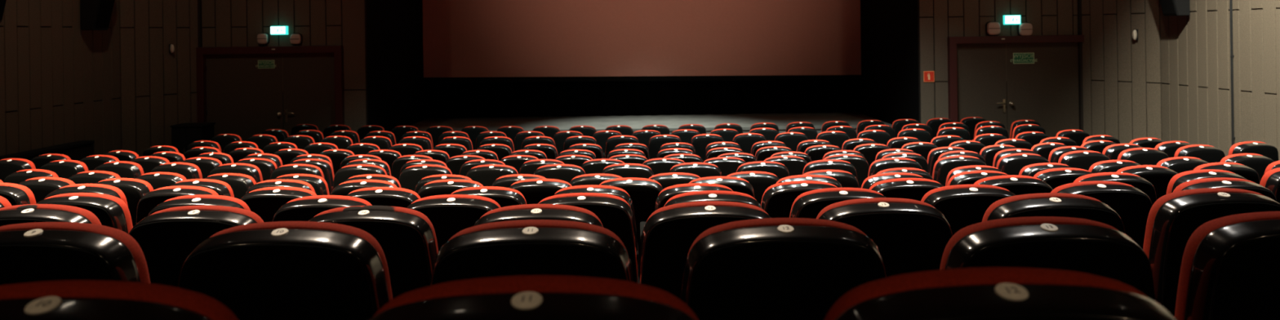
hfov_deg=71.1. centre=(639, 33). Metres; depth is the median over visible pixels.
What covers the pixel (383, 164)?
chair
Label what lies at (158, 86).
wall
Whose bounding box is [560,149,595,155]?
cushion
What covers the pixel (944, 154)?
cushion
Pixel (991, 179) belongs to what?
cushion
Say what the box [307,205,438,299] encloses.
chair
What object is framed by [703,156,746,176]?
chair
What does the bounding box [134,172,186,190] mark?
chair
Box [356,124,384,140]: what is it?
chair
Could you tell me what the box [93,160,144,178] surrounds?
chair
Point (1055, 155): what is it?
chair
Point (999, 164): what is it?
chair back
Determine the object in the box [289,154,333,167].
chair
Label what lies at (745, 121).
floor
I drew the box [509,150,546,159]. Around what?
chair
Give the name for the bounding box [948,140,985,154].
chair
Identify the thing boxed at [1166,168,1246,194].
chair
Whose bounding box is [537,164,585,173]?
cushion
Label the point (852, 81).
wall
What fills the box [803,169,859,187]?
chair
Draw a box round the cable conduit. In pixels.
[1229,0,1235,145]
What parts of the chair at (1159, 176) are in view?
panel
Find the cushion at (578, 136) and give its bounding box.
[568,135,595,140]
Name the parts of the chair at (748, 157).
panel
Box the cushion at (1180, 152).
[1173,144,1213,157]
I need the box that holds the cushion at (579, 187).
[555,185,629,195]
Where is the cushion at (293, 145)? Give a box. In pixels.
[271,142,297,148]
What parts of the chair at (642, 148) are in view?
panel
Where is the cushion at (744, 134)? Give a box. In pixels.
[733,133,762,139]
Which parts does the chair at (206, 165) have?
panel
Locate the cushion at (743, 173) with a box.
[726,171,775,176]
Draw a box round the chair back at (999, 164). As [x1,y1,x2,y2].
[995,153,1039,168]
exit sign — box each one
[270,26,288,35]
[1003,14,1021,24]
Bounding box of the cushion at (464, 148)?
[435,143,466,151]
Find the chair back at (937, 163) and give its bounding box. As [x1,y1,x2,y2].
[932,155,979,179]
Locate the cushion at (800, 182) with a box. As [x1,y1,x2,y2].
[760,180,837,204]
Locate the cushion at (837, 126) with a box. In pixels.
[826,125,850,131]
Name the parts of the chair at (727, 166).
panel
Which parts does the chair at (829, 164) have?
panel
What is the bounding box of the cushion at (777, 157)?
[764,155,804,160]
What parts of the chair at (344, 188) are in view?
panel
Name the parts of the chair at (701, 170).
panel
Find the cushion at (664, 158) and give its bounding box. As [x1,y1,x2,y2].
[643,157,684,163]
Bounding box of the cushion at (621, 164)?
[603,163,651,169]
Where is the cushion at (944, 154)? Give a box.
[937,151,977,159]
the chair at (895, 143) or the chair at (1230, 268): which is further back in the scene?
the chair at (895, 143)
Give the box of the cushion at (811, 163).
[802,159,849,174]
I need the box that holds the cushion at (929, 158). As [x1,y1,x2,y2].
[927,146,964,164]
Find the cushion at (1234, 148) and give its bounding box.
[1227,141,1263,155]
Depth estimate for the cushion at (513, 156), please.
9.00 m
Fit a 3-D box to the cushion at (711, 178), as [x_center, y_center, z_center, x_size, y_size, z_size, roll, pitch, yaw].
[0.488,1.158,5.543,0.467,0.552,0.102,-1,0,-1]
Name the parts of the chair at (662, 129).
panel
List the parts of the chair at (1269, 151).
panel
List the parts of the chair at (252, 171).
panel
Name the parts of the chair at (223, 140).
panel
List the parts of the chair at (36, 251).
number plate, panel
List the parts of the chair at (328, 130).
panel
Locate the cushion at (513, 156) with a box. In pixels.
[502,155,537,159]
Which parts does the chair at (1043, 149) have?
panel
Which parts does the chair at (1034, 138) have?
panel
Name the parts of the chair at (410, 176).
panel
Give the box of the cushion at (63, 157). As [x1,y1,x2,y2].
[40,153,71,159]
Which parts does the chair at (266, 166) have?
panel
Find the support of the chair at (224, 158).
on the floor
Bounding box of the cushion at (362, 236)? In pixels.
[209,221,392,301]
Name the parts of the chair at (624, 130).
panel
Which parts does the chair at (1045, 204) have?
number plate, panel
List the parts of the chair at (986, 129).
panel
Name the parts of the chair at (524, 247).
panel, number plate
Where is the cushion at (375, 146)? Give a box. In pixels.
[351,142,379,150]
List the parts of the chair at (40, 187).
panel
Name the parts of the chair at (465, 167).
panel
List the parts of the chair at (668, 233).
panel, number plate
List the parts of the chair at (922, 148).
panel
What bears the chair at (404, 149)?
on the floor
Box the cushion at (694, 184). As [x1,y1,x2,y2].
[657,182,733,195]
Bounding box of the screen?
[422,0,861,82]
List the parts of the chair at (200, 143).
panel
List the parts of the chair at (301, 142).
panel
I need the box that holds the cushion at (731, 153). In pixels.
[717,152,753,157]
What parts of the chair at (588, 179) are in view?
panel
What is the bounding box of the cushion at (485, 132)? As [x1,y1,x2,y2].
[481,131,506,137]
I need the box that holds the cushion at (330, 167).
[293,158,334,181]
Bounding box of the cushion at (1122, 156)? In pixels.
[1117,147,1158,159]
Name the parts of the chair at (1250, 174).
panel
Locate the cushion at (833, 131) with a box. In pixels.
[816,130,844,138]
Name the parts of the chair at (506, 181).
panel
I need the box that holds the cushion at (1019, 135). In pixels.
[1015,131,1042,138]
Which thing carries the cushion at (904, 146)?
on the chair at (922, 148)
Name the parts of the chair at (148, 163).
panel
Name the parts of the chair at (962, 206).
panel, number plate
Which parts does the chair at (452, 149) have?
panel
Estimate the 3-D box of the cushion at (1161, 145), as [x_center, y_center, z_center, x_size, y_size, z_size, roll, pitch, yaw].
[5.121,1.309,8.614,0.467,0.552,0.102,-1,0,-11]
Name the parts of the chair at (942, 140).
panel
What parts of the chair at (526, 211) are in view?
panel, number plate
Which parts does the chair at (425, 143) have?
panel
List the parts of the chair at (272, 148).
panel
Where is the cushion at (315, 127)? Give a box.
[296,124,319,130]
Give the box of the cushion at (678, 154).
[664,153,698,157]
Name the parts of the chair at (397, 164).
panel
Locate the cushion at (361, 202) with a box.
[286,195,372,205]
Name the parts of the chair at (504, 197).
panel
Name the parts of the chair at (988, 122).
panel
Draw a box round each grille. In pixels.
[95,0,115,27]
[1159,0,1175,13]
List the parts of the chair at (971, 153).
panel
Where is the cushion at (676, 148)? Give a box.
[659,147,691,151]
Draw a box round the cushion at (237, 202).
[164,194,250,210]
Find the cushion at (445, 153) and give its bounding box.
[416,150,449,158]
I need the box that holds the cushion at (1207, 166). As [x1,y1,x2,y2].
[1193,162,1244,169]
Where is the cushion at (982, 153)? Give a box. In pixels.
[979,144,1013,155]
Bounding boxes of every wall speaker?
[0,0,6,22]
[80,0,115,30]
[1159,0,1190,16]
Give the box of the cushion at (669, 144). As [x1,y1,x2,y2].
[662,142,691,146]
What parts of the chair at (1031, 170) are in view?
panel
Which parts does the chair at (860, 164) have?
panel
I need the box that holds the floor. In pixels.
[410,111,892,134]
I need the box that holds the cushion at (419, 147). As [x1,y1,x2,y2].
[392,143,422,150]
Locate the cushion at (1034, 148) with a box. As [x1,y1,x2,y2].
[1031,142,1063,150]
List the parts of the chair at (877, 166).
panel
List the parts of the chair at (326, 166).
panel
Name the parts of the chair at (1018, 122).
panel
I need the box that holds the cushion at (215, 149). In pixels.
[192,146,220,152]
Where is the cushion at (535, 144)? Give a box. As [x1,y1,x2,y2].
[524,143,557,152]
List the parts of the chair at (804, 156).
panel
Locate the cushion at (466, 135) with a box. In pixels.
[443,131,469,138]
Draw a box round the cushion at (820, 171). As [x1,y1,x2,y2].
[803,169,851,174]
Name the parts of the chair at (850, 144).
panel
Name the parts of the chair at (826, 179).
panel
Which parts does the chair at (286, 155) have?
panel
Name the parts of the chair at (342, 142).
panel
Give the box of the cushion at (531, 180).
[511,178,571,186]
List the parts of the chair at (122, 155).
panel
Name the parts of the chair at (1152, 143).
panel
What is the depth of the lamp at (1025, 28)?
14.90 m
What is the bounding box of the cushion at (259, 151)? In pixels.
[235,147,264,153]
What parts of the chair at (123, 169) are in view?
panel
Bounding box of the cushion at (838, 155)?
[822,154,862,159]
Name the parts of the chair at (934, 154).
panel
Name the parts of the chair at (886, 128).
panel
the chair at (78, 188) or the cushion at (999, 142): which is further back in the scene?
the cushion at (999, 142)
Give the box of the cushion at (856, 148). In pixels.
[853,143,886,151]
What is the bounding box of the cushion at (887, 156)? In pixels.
[881,152,919,159]
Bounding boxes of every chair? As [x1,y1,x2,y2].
[0,158,35,182]
[0,182,35,205]
[0,195,11,208]
[0,204,102,226]
[0,222,150,285]
[0,280,238,319]
[4,168,58,184]
[17,177,75,203]
[31,153,71,168]
[35,192,133,234]
[40,160,88,178]
[44,183,128,206]
[67,170,120,184]
[79,155,119,170]
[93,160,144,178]
[95,177,153,226]
[103,150,138,161]
[128,205,263,287]
[129,155,169,173]
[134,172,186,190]
[136,185,218,223]
[142,145,178,156]
[147,194,250,216]
[149,151,186,162]
[150,162,202,179]
[170,178,234,197]
[177,221,392,319]
[181,156,222,178]
[184,146,220,159]
[186,140,221,152]
[195,152,233,164]
[204,173,256,199]
[208,163,262,183]
[210,133,242,153]
[223,141,258,154]
[228,147,264,163]
[235,158,277,181]
[240,186,316,222]
[242,153,282,168]
[245,179,315,194]
[246,134,277,151]
[260,128,288,142]
[262,142,297,154]
[270,164,324,179]
[271,195,372,222]
[273,148,308,165]
[274,173,329,195]
[283,134,315,150]
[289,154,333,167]
[289,158,334,195]
[290,124,319,136]
[294,129,324,142]
[303,142,337,154]
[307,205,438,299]
[319,149,354,175]
[320,135,353,149]
[323,124,351,137]
[328,130,359,143]
[330,179,397,195]
[333,164,386,189]
[339,154,382,168]
[344,159,391,176]
[344,173,400,187]
[346,142,379,155]
[346,186,420,208]
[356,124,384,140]
[359,136,391,150]
[364,130,395,146]
[366,149,401,172]
[369,275,698,319]
[388,143,422,155]
[391,125,418,144]
[391,155,433,180]
[398,164,452,191]
[399,136,432,150]
[400,159,447,173]
[401,131,433,148]
[406,194,500,251]
[413,150,449,164]
[414,174,471,194]
[417,179,483,198]
[426,125,453,147]
[430,219,635,285]
[431,143,466,158]
[437,131,469,145]
[439,136,472,151]
[445,155,484,174]
[451,186,526,207]
[458,159,505,176]
[461,125,488,150]
[461,150,498,160]
[466,164,518,186]
[473,131,506,150]
[473,204,603,226]
[476,143,511,160]
[480,136,514,152]
[491,173,546,187]
[496,125,524,146]
[500,155,537,173]
[508,178,571,204]
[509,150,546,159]
[513,131,544,151]
[519,159,564,174]
[520,136,555,150]
[521,143,557,159]
[532,125,559,138]
[533,164,585,182]
[537,192,639,283]
[552,130,582,155]
[554,185,636,232]
[555,155,592,166]
[557,149,595,159]
[563,135,596,151]
[567,143,604,159]
[568,125,596,137]
[568,173,622,186]
[580,158,624,174]
[591,130,622,158]
[599,177,663,258]
[600,163,653,178]
[603,135,639,158]
[604,124,633,135]
[606,148,645,159]
[608,154,647,164]
[613,142,649,159]
[630,200,771,299]
[631,129,661,146]
[640,182,733,239]
[641,124,670,134]
[642,157,684,175]
[647,134,681,159]
[648,172,700,188]
[656,147,694,158]
[658,142,696,155]
[664,153,702,163]
[664,190,762,208]
[669,162,722,177]
[671,128,700,144]
[677,124,706,134]
[680,217,887,319]
[688,176,755,198]
[690,133,724,162]
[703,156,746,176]
[704,142,741,160]
[705,146,743,159]
[710,128,739,142]
[714,123,742,133]
[717,152,757,162]
[726,171,779,204]
[733,133,766,154]
[736,160,789,179]
[748,127,778,141]
[750,122,779,133]
[751,141,786,156]
[755,146,792,161]
[760,180,837,217]
[764,155,807,176]
[770,151,811,163]
[774,132,808,151]
[776,174,842,187]
[785,121,814,132]
[787,126,817,140]
[789,187,885,218]
[796,139,831,152]
[802,159,857,180]
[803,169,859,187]
[804,145,841,161]
[816,130,849,149]
[816,197,952,277]
[821,120,849,132]
[822,150,865,159]
[822,154,869,188]
[823,266,1177,319]
[826,125,857,139]
[841,138,876,150]
[853,143,890,166]
[856,120,884,136]
[857,129,890,145]
[861,172,924,189]
[863,124,895,138]
[867,157,922,177]
[869,177,943,200]
[875,148,915,160]
[875,167,933,180]
[881,152,928,173]
[886,137,920,148]
[891,119,919,137]
[897,128,931,142]
[901,123,933,139]
[901,142,937,161]
[920,184,1015,235]
[926,117,953,137]
[927,146,967,177]
[930,135,964,147]
[932,155,986,186]
[936,127,970,140]
[937,122,969,133]
[937,151,985,163]
[939,216,1155,301]
[945,165,1004,186]
[946,170,1008,186]
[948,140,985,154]
[960,116,986,140]
[972,120,1005,140]
[973,133,1007,146]
[973,174,1053,195]
[974,125,1008,138]
[979,144,1017,166]
[982,192,1124,233]
[992,148,1039,167]
[994,138,1031,150]
[995,153,1048,175]
[1008,120,1040,138]
[1012,124,1045,138]
[1015,131,1049,146]
[1018,162,1071,177]
[1031,142,1066,160]
[1033,168,1093,189]
[1039,137,1076,146]
[1048,146,1091,163]
[1050,181,1152,248]
[1055,129,1089,146]
[1057,150,1110,170]
[1073,172,1156,204]
[1080,140,1116,153]
[1082,134,1119,143]
[1088,160,1139,173]
[1102,143,1142,159]
[1115,164,1177,199]
[1117,147,1168,164]
[1128,137,1164,148]
[1142,187,1279,316]
[1154,141,1192,157]
[1155,156,1208,173]
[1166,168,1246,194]
[1173,144,1225,163]
[1173,177,1276,201]
[1174,211,1279,319]
[1193,162,1259,184]
[1219,153,1274,182]
[1227,141,1278,161]
[1259,167,1279,203]
[1263,160,1279,174]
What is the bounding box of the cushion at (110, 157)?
[88,155,119,160]
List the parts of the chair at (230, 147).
panel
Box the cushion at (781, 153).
[770,151,806,157]
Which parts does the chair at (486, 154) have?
panel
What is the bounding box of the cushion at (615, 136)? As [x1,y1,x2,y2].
[609,135,635,137]
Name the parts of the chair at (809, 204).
panel, number plate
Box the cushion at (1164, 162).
[1155,156,1199,165]
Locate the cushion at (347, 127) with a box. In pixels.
[328,124,351,130]
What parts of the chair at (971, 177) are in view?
panel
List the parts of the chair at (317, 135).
panel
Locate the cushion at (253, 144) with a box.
[232,141,258,148]
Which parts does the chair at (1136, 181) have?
panel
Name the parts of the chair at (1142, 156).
panel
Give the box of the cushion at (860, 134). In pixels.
[857,129,884,138]
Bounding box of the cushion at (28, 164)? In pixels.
[1,158,35,168]
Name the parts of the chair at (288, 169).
panel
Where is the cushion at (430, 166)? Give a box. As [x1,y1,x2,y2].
[406,164,452,174]
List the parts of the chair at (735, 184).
panel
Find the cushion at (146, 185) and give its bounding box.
[98,177,153,191]
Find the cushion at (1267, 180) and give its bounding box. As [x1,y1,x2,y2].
[1259,167,1279,186]
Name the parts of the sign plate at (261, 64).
panel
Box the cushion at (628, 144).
[615,142,645,146]
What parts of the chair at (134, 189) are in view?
panel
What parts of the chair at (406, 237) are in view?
number plate, panel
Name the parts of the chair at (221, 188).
panel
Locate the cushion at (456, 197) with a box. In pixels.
[412,194,500,208]
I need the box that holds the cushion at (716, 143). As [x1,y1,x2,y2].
[705,142,737,149]
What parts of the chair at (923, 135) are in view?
panel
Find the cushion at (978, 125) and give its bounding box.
[973,120,999,138]
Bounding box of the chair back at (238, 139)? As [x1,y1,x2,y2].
[217,133,242,141]
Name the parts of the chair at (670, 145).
panel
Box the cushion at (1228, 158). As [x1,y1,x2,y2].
[1219,153,1262,162]
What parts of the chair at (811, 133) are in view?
panel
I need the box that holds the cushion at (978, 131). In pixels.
[974,125,1001,137]
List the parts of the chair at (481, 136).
panel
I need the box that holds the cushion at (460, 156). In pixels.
[450,155,484,159]
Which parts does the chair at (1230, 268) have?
panel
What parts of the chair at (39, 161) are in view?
panel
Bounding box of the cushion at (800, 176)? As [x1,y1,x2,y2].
[776,174,836,183]
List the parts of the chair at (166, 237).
panel, number plate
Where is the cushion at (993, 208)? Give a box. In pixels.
[982,192,1102,222]
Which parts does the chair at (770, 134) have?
panel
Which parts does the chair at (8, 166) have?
panel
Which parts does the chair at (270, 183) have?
panel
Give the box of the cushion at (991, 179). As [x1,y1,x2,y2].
[973,174,1041,184]
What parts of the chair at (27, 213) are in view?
number plate, panel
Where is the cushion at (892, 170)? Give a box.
[875,167,924,174]
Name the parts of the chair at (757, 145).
panel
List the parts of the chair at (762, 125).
panel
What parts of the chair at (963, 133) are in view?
panel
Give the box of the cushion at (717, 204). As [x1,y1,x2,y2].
[645,200,768,222]
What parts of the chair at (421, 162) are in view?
panel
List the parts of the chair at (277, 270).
panel, number plate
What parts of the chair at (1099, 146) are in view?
panel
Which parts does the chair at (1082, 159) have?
panel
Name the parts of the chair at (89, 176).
panel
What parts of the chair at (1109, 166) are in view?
panel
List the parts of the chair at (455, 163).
panel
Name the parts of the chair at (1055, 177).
panel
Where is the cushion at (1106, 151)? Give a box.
[1102,143,1139,154]
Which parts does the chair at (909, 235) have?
number plate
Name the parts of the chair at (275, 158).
panel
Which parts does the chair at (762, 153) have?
panel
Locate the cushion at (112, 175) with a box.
[77,170,120,177]
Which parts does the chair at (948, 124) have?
panel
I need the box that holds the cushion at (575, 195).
[537,192,631,208]
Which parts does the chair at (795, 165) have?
panel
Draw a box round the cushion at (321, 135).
[299,129,324,139]
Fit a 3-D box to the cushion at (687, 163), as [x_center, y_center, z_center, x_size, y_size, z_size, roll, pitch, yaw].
[0.447,1.321,7.273,0.467,0.552,0.102,-1,0,-1]
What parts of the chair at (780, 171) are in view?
panel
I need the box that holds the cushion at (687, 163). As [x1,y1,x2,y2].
[671,162,716,168]
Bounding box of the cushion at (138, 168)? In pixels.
[103,160,144,174]
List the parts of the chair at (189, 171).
panel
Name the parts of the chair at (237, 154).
panel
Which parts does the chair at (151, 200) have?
panel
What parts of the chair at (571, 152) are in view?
panel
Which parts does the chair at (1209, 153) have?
panel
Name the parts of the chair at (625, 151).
panel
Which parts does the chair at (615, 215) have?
number plate, panel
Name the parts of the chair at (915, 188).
panel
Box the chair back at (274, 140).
[253,134,277,142]
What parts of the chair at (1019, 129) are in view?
panel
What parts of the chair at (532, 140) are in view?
panel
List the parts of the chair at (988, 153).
panel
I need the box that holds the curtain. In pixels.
[433,80,851,118]
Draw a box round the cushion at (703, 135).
[693,133,721,137]
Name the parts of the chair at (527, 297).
number plate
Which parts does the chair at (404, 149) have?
panel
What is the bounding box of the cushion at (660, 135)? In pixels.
[652,134,678,137]
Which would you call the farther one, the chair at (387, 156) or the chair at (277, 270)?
the chair at (387, 156)
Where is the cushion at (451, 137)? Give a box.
[443,136,472,147]
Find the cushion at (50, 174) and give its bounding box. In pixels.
[16,168,58,177]
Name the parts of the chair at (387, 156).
panel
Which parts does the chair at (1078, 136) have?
panel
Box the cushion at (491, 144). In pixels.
[481,143,511,151]
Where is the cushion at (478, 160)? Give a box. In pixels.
[465,159,505,164]
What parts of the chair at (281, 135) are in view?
panel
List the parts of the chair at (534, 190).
panel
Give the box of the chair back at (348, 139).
[325,135,353,144]
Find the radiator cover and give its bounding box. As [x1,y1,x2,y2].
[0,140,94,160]
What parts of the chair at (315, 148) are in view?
panel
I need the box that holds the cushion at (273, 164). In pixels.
[239,158,277,168]
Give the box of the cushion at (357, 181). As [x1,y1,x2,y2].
[339,179,397,187]
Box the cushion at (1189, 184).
[1173,177,1254,192]
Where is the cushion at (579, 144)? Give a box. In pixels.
[569,143,602,149]
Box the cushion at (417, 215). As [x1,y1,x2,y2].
[314,205,438,254]
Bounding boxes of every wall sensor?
[168,44,174,53]
[1132,29,1137,39]
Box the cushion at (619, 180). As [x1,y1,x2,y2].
[599,177,660,185]
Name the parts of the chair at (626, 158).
panel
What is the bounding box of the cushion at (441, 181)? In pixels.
[424,179,483,186]
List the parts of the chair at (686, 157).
panel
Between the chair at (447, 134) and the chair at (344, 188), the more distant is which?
the chair at (447, 134)
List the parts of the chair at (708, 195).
number plate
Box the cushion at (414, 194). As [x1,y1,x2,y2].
[349,186,420,199]
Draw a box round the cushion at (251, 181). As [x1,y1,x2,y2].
[207,173,256,184]
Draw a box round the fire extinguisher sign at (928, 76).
[923,71,934,81]
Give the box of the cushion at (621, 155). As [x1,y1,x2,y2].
[609,154,644,158]
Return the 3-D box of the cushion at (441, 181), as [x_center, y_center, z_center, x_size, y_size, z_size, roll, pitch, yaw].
[-1.155,1.181,5.575,0.467,0.552,0.102,-1,0,3]
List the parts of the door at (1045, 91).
handle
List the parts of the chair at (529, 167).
panel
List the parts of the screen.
screen frame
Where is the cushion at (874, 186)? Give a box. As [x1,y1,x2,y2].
[869,177,939,190]
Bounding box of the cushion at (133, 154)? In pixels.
[108,150,138,157]
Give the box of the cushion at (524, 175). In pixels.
[496,173,546,179]
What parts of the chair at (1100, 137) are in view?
panel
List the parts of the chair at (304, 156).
panel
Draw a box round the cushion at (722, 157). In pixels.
[703,156,745,162]
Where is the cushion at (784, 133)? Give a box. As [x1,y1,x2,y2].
[774,132,803,139]
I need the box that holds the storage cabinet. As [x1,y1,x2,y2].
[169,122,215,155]
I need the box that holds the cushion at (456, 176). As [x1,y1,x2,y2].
[422,174,471,180]
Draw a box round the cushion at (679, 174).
[648,172,700,178]
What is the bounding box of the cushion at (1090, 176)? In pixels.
[1073,172,1140,182]
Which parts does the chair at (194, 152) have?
panel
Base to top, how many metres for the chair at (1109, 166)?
0.958 m
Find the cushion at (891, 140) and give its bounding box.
[886,137,915,146]
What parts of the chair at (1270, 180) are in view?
panel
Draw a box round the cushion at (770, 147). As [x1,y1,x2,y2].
[755,146,789,155]
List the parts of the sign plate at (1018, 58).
panel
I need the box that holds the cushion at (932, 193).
[920,184,1008,201]
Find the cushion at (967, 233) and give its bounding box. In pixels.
[939,216,1117,269]
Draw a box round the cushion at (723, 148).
[706,146,741,155]
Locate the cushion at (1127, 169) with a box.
[1115,164,1168,172]
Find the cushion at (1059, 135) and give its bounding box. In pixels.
[1055,129,1083,137]
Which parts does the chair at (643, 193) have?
panel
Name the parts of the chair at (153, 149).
panel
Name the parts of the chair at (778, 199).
panel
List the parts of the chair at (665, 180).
panel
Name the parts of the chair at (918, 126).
panel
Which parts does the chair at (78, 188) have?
panel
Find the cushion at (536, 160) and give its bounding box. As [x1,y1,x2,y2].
[524,159,564,164]
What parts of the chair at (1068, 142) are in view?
panel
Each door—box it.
[195,44,344,141]
[946,35,1084,137]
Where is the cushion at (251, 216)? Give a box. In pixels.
[150,205,263,222]
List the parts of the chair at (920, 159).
panel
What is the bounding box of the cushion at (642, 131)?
[633,129,658,133]
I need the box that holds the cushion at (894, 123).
[891,119,913,127]
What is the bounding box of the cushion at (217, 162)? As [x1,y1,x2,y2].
[186,156,222,164]
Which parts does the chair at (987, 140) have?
panel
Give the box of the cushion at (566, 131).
[557,130,582,134]
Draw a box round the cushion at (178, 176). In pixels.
[141,172,186,180]
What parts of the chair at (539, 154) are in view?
panel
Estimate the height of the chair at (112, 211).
0.958 m
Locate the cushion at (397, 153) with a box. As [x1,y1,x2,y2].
[370,149,401,156]
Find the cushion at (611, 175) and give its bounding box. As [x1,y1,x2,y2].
[572,173,622,179]
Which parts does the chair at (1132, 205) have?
number plate, panel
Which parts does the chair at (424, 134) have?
panel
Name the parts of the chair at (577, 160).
panel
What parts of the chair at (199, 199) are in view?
panel, number plate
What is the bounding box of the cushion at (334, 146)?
[310,142,337,149]
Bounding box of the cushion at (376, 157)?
[346,154,382,160]
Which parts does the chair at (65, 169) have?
panel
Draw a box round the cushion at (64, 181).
[26,177,75,184]
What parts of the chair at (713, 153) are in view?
panel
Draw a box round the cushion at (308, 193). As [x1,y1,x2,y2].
[249,186,316,195]
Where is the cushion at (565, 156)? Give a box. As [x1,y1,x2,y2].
[556,155,592,159]
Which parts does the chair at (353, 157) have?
panel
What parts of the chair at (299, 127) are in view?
panel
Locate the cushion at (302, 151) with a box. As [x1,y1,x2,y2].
[278,148,308,154]
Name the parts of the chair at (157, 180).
panel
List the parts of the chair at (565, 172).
panel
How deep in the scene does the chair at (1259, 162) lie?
6.76 m
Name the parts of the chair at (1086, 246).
number plate, panel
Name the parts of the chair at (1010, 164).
panel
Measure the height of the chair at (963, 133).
0.958 m
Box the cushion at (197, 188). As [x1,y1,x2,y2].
[152,185,218,195]
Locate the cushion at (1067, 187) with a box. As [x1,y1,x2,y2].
[1050,181,1133,192]
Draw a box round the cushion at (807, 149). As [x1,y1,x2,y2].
[804,145,838,153]
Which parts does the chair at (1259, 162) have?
panel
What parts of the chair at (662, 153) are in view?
panel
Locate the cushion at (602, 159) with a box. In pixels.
[582,158,624,164]
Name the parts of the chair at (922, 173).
panel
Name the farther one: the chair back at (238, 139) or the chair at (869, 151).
the chair back at (238, 139)
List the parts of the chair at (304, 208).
panel, number plate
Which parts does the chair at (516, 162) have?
panel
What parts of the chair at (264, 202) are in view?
panel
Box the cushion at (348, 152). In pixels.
[323,149,354,155]
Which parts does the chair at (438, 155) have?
panel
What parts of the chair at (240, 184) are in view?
panel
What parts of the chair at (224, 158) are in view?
panel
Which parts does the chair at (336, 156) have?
panel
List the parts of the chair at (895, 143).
panel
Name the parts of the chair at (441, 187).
panel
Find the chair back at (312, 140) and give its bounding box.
[288,134,315,142]
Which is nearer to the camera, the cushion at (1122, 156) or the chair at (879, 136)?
the cushion at (1122, 156)
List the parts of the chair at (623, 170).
panel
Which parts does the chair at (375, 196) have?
panel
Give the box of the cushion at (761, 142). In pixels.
[751,141,783,150]
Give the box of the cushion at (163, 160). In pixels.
[136,155,169,162]
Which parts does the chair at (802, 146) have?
panel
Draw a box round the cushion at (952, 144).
[948,140,980,146]
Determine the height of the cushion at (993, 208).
0.552 m
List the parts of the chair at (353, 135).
panel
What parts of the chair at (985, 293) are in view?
number plate, panel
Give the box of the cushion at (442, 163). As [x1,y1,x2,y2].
[407,159,447,167]
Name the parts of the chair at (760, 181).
panel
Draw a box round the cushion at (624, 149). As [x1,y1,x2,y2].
[609,148,644,153]
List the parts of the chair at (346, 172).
panel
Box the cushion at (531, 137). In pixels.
[525,136,555,143]
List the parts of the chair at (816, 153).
panel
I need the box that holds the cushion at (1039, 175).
[1033,168,1088,177]
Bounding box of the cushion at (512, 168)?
[471,164,518,173]
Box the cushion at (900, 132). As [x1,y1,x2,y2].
[897,128,925,137]
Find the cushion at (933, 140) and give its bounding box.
[930,135,959,142]
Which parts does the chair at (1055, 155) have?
panel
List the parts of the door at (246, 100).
handle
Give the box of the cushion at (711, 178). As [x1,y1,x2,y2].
[688,176,747,183]
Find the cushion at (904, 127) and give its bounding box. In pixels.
[901,123,925,130]
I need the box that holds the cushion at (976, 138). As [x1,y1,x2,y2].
[973,133,1002,141]
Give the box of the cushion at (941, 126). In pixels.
[937,122,963,130]
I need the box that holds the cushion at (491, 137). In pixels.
[484,136,514,149]
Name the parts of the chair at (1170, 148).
panel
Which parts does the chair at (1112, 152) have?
panel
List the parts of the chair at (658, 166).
panel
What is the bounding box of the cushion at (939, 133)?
[936,127,964,136]
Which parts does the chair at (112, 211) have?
number plate, panel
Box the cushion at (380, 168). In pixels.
[342,164,386,175]
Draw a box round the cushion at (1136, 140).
[1128,137,1159,143]
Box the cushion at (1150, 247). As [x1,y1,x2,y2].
[1142,187,1264,257]
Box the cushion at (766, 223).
[686,217,866,258]
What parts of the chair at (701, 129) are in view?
panel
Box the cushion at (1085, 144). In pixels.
[1080,140,1111,146]
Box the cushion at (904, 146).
[901,142,933,148]
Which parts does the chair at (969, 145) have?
panel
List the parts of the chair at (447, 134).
panel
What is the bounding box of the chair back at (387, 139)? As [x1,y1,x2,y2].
[364,136,391,146]
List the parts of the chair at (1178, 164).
panel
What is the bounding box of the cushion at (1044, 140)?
[1039,137,1068,143]
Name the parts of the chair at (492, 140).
panel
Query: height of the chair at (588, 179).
0.958 m
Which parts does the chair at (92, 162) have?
panel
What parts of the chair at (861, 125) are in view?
panel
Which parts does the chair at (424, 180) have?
panel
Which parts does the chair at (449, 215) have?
number plate, panel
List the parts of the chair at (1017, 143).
panel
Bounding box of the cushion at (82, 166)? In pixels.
[50,160,88,171]
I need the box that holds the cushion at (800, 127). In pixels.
[787,126,813,131]
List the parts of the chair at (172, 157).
panel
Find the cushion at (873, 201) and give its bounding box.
[816,197,936,218]
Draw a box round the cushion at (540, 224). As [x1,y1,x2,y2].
[448,219,627,253]
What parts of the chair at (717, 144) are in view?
panel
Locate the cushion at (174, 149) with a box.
[150,145,178,152]
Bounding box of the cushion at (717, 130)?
[710,128,736,133]
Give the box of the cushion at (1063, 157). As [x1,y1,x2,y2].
[1057,150,1101,163]
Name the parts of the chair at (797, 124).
panel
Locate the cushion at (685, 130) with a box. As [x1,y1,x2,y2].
[671,128,698,133]
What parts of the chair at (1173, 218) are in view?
number plate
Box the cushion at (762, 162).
[736,160,784,171]
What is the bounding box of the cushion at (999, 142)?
[994,138,1023,145]
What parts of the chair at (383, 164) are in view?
panel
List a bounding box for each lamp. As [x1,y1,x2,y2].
[257,32,270,44]
[289,33,302,44]
[985,21,1000,35]
[1017,22,1032,35]
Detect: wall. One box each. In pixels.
[0,0,120,158]
[119,0,202,156]
[201,0,368,132]
[366,0,431,132]
[430,80,854,117]
[854,0,919,124]
[917,0,1077,124]
[1077,0,1162,143]
[1160,0,1279,160]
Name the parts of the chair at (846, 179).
panel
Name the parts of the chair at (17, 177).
panel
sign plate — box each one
[255,60,276,68]
[1010,53,1037,63]
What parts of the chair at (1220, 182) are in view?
number plate, panel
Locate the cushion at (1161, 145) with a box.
[1154,141,1187,149]
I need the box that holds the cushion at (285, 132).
[266,128,288,137]
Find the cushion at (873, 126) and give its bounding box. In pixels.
[863,124,889,130]
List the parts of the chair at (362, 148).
panel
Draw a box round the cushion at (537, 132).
[517,131,544,135]
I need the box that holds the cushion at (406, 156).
[397,155,433,159]
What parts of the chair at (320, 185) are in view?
panel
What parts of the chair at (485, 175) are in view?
panel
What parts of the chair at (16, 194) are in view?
panel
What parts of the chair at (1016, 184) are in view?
panel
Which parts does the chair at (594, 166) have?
panel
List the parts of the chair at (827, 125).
panel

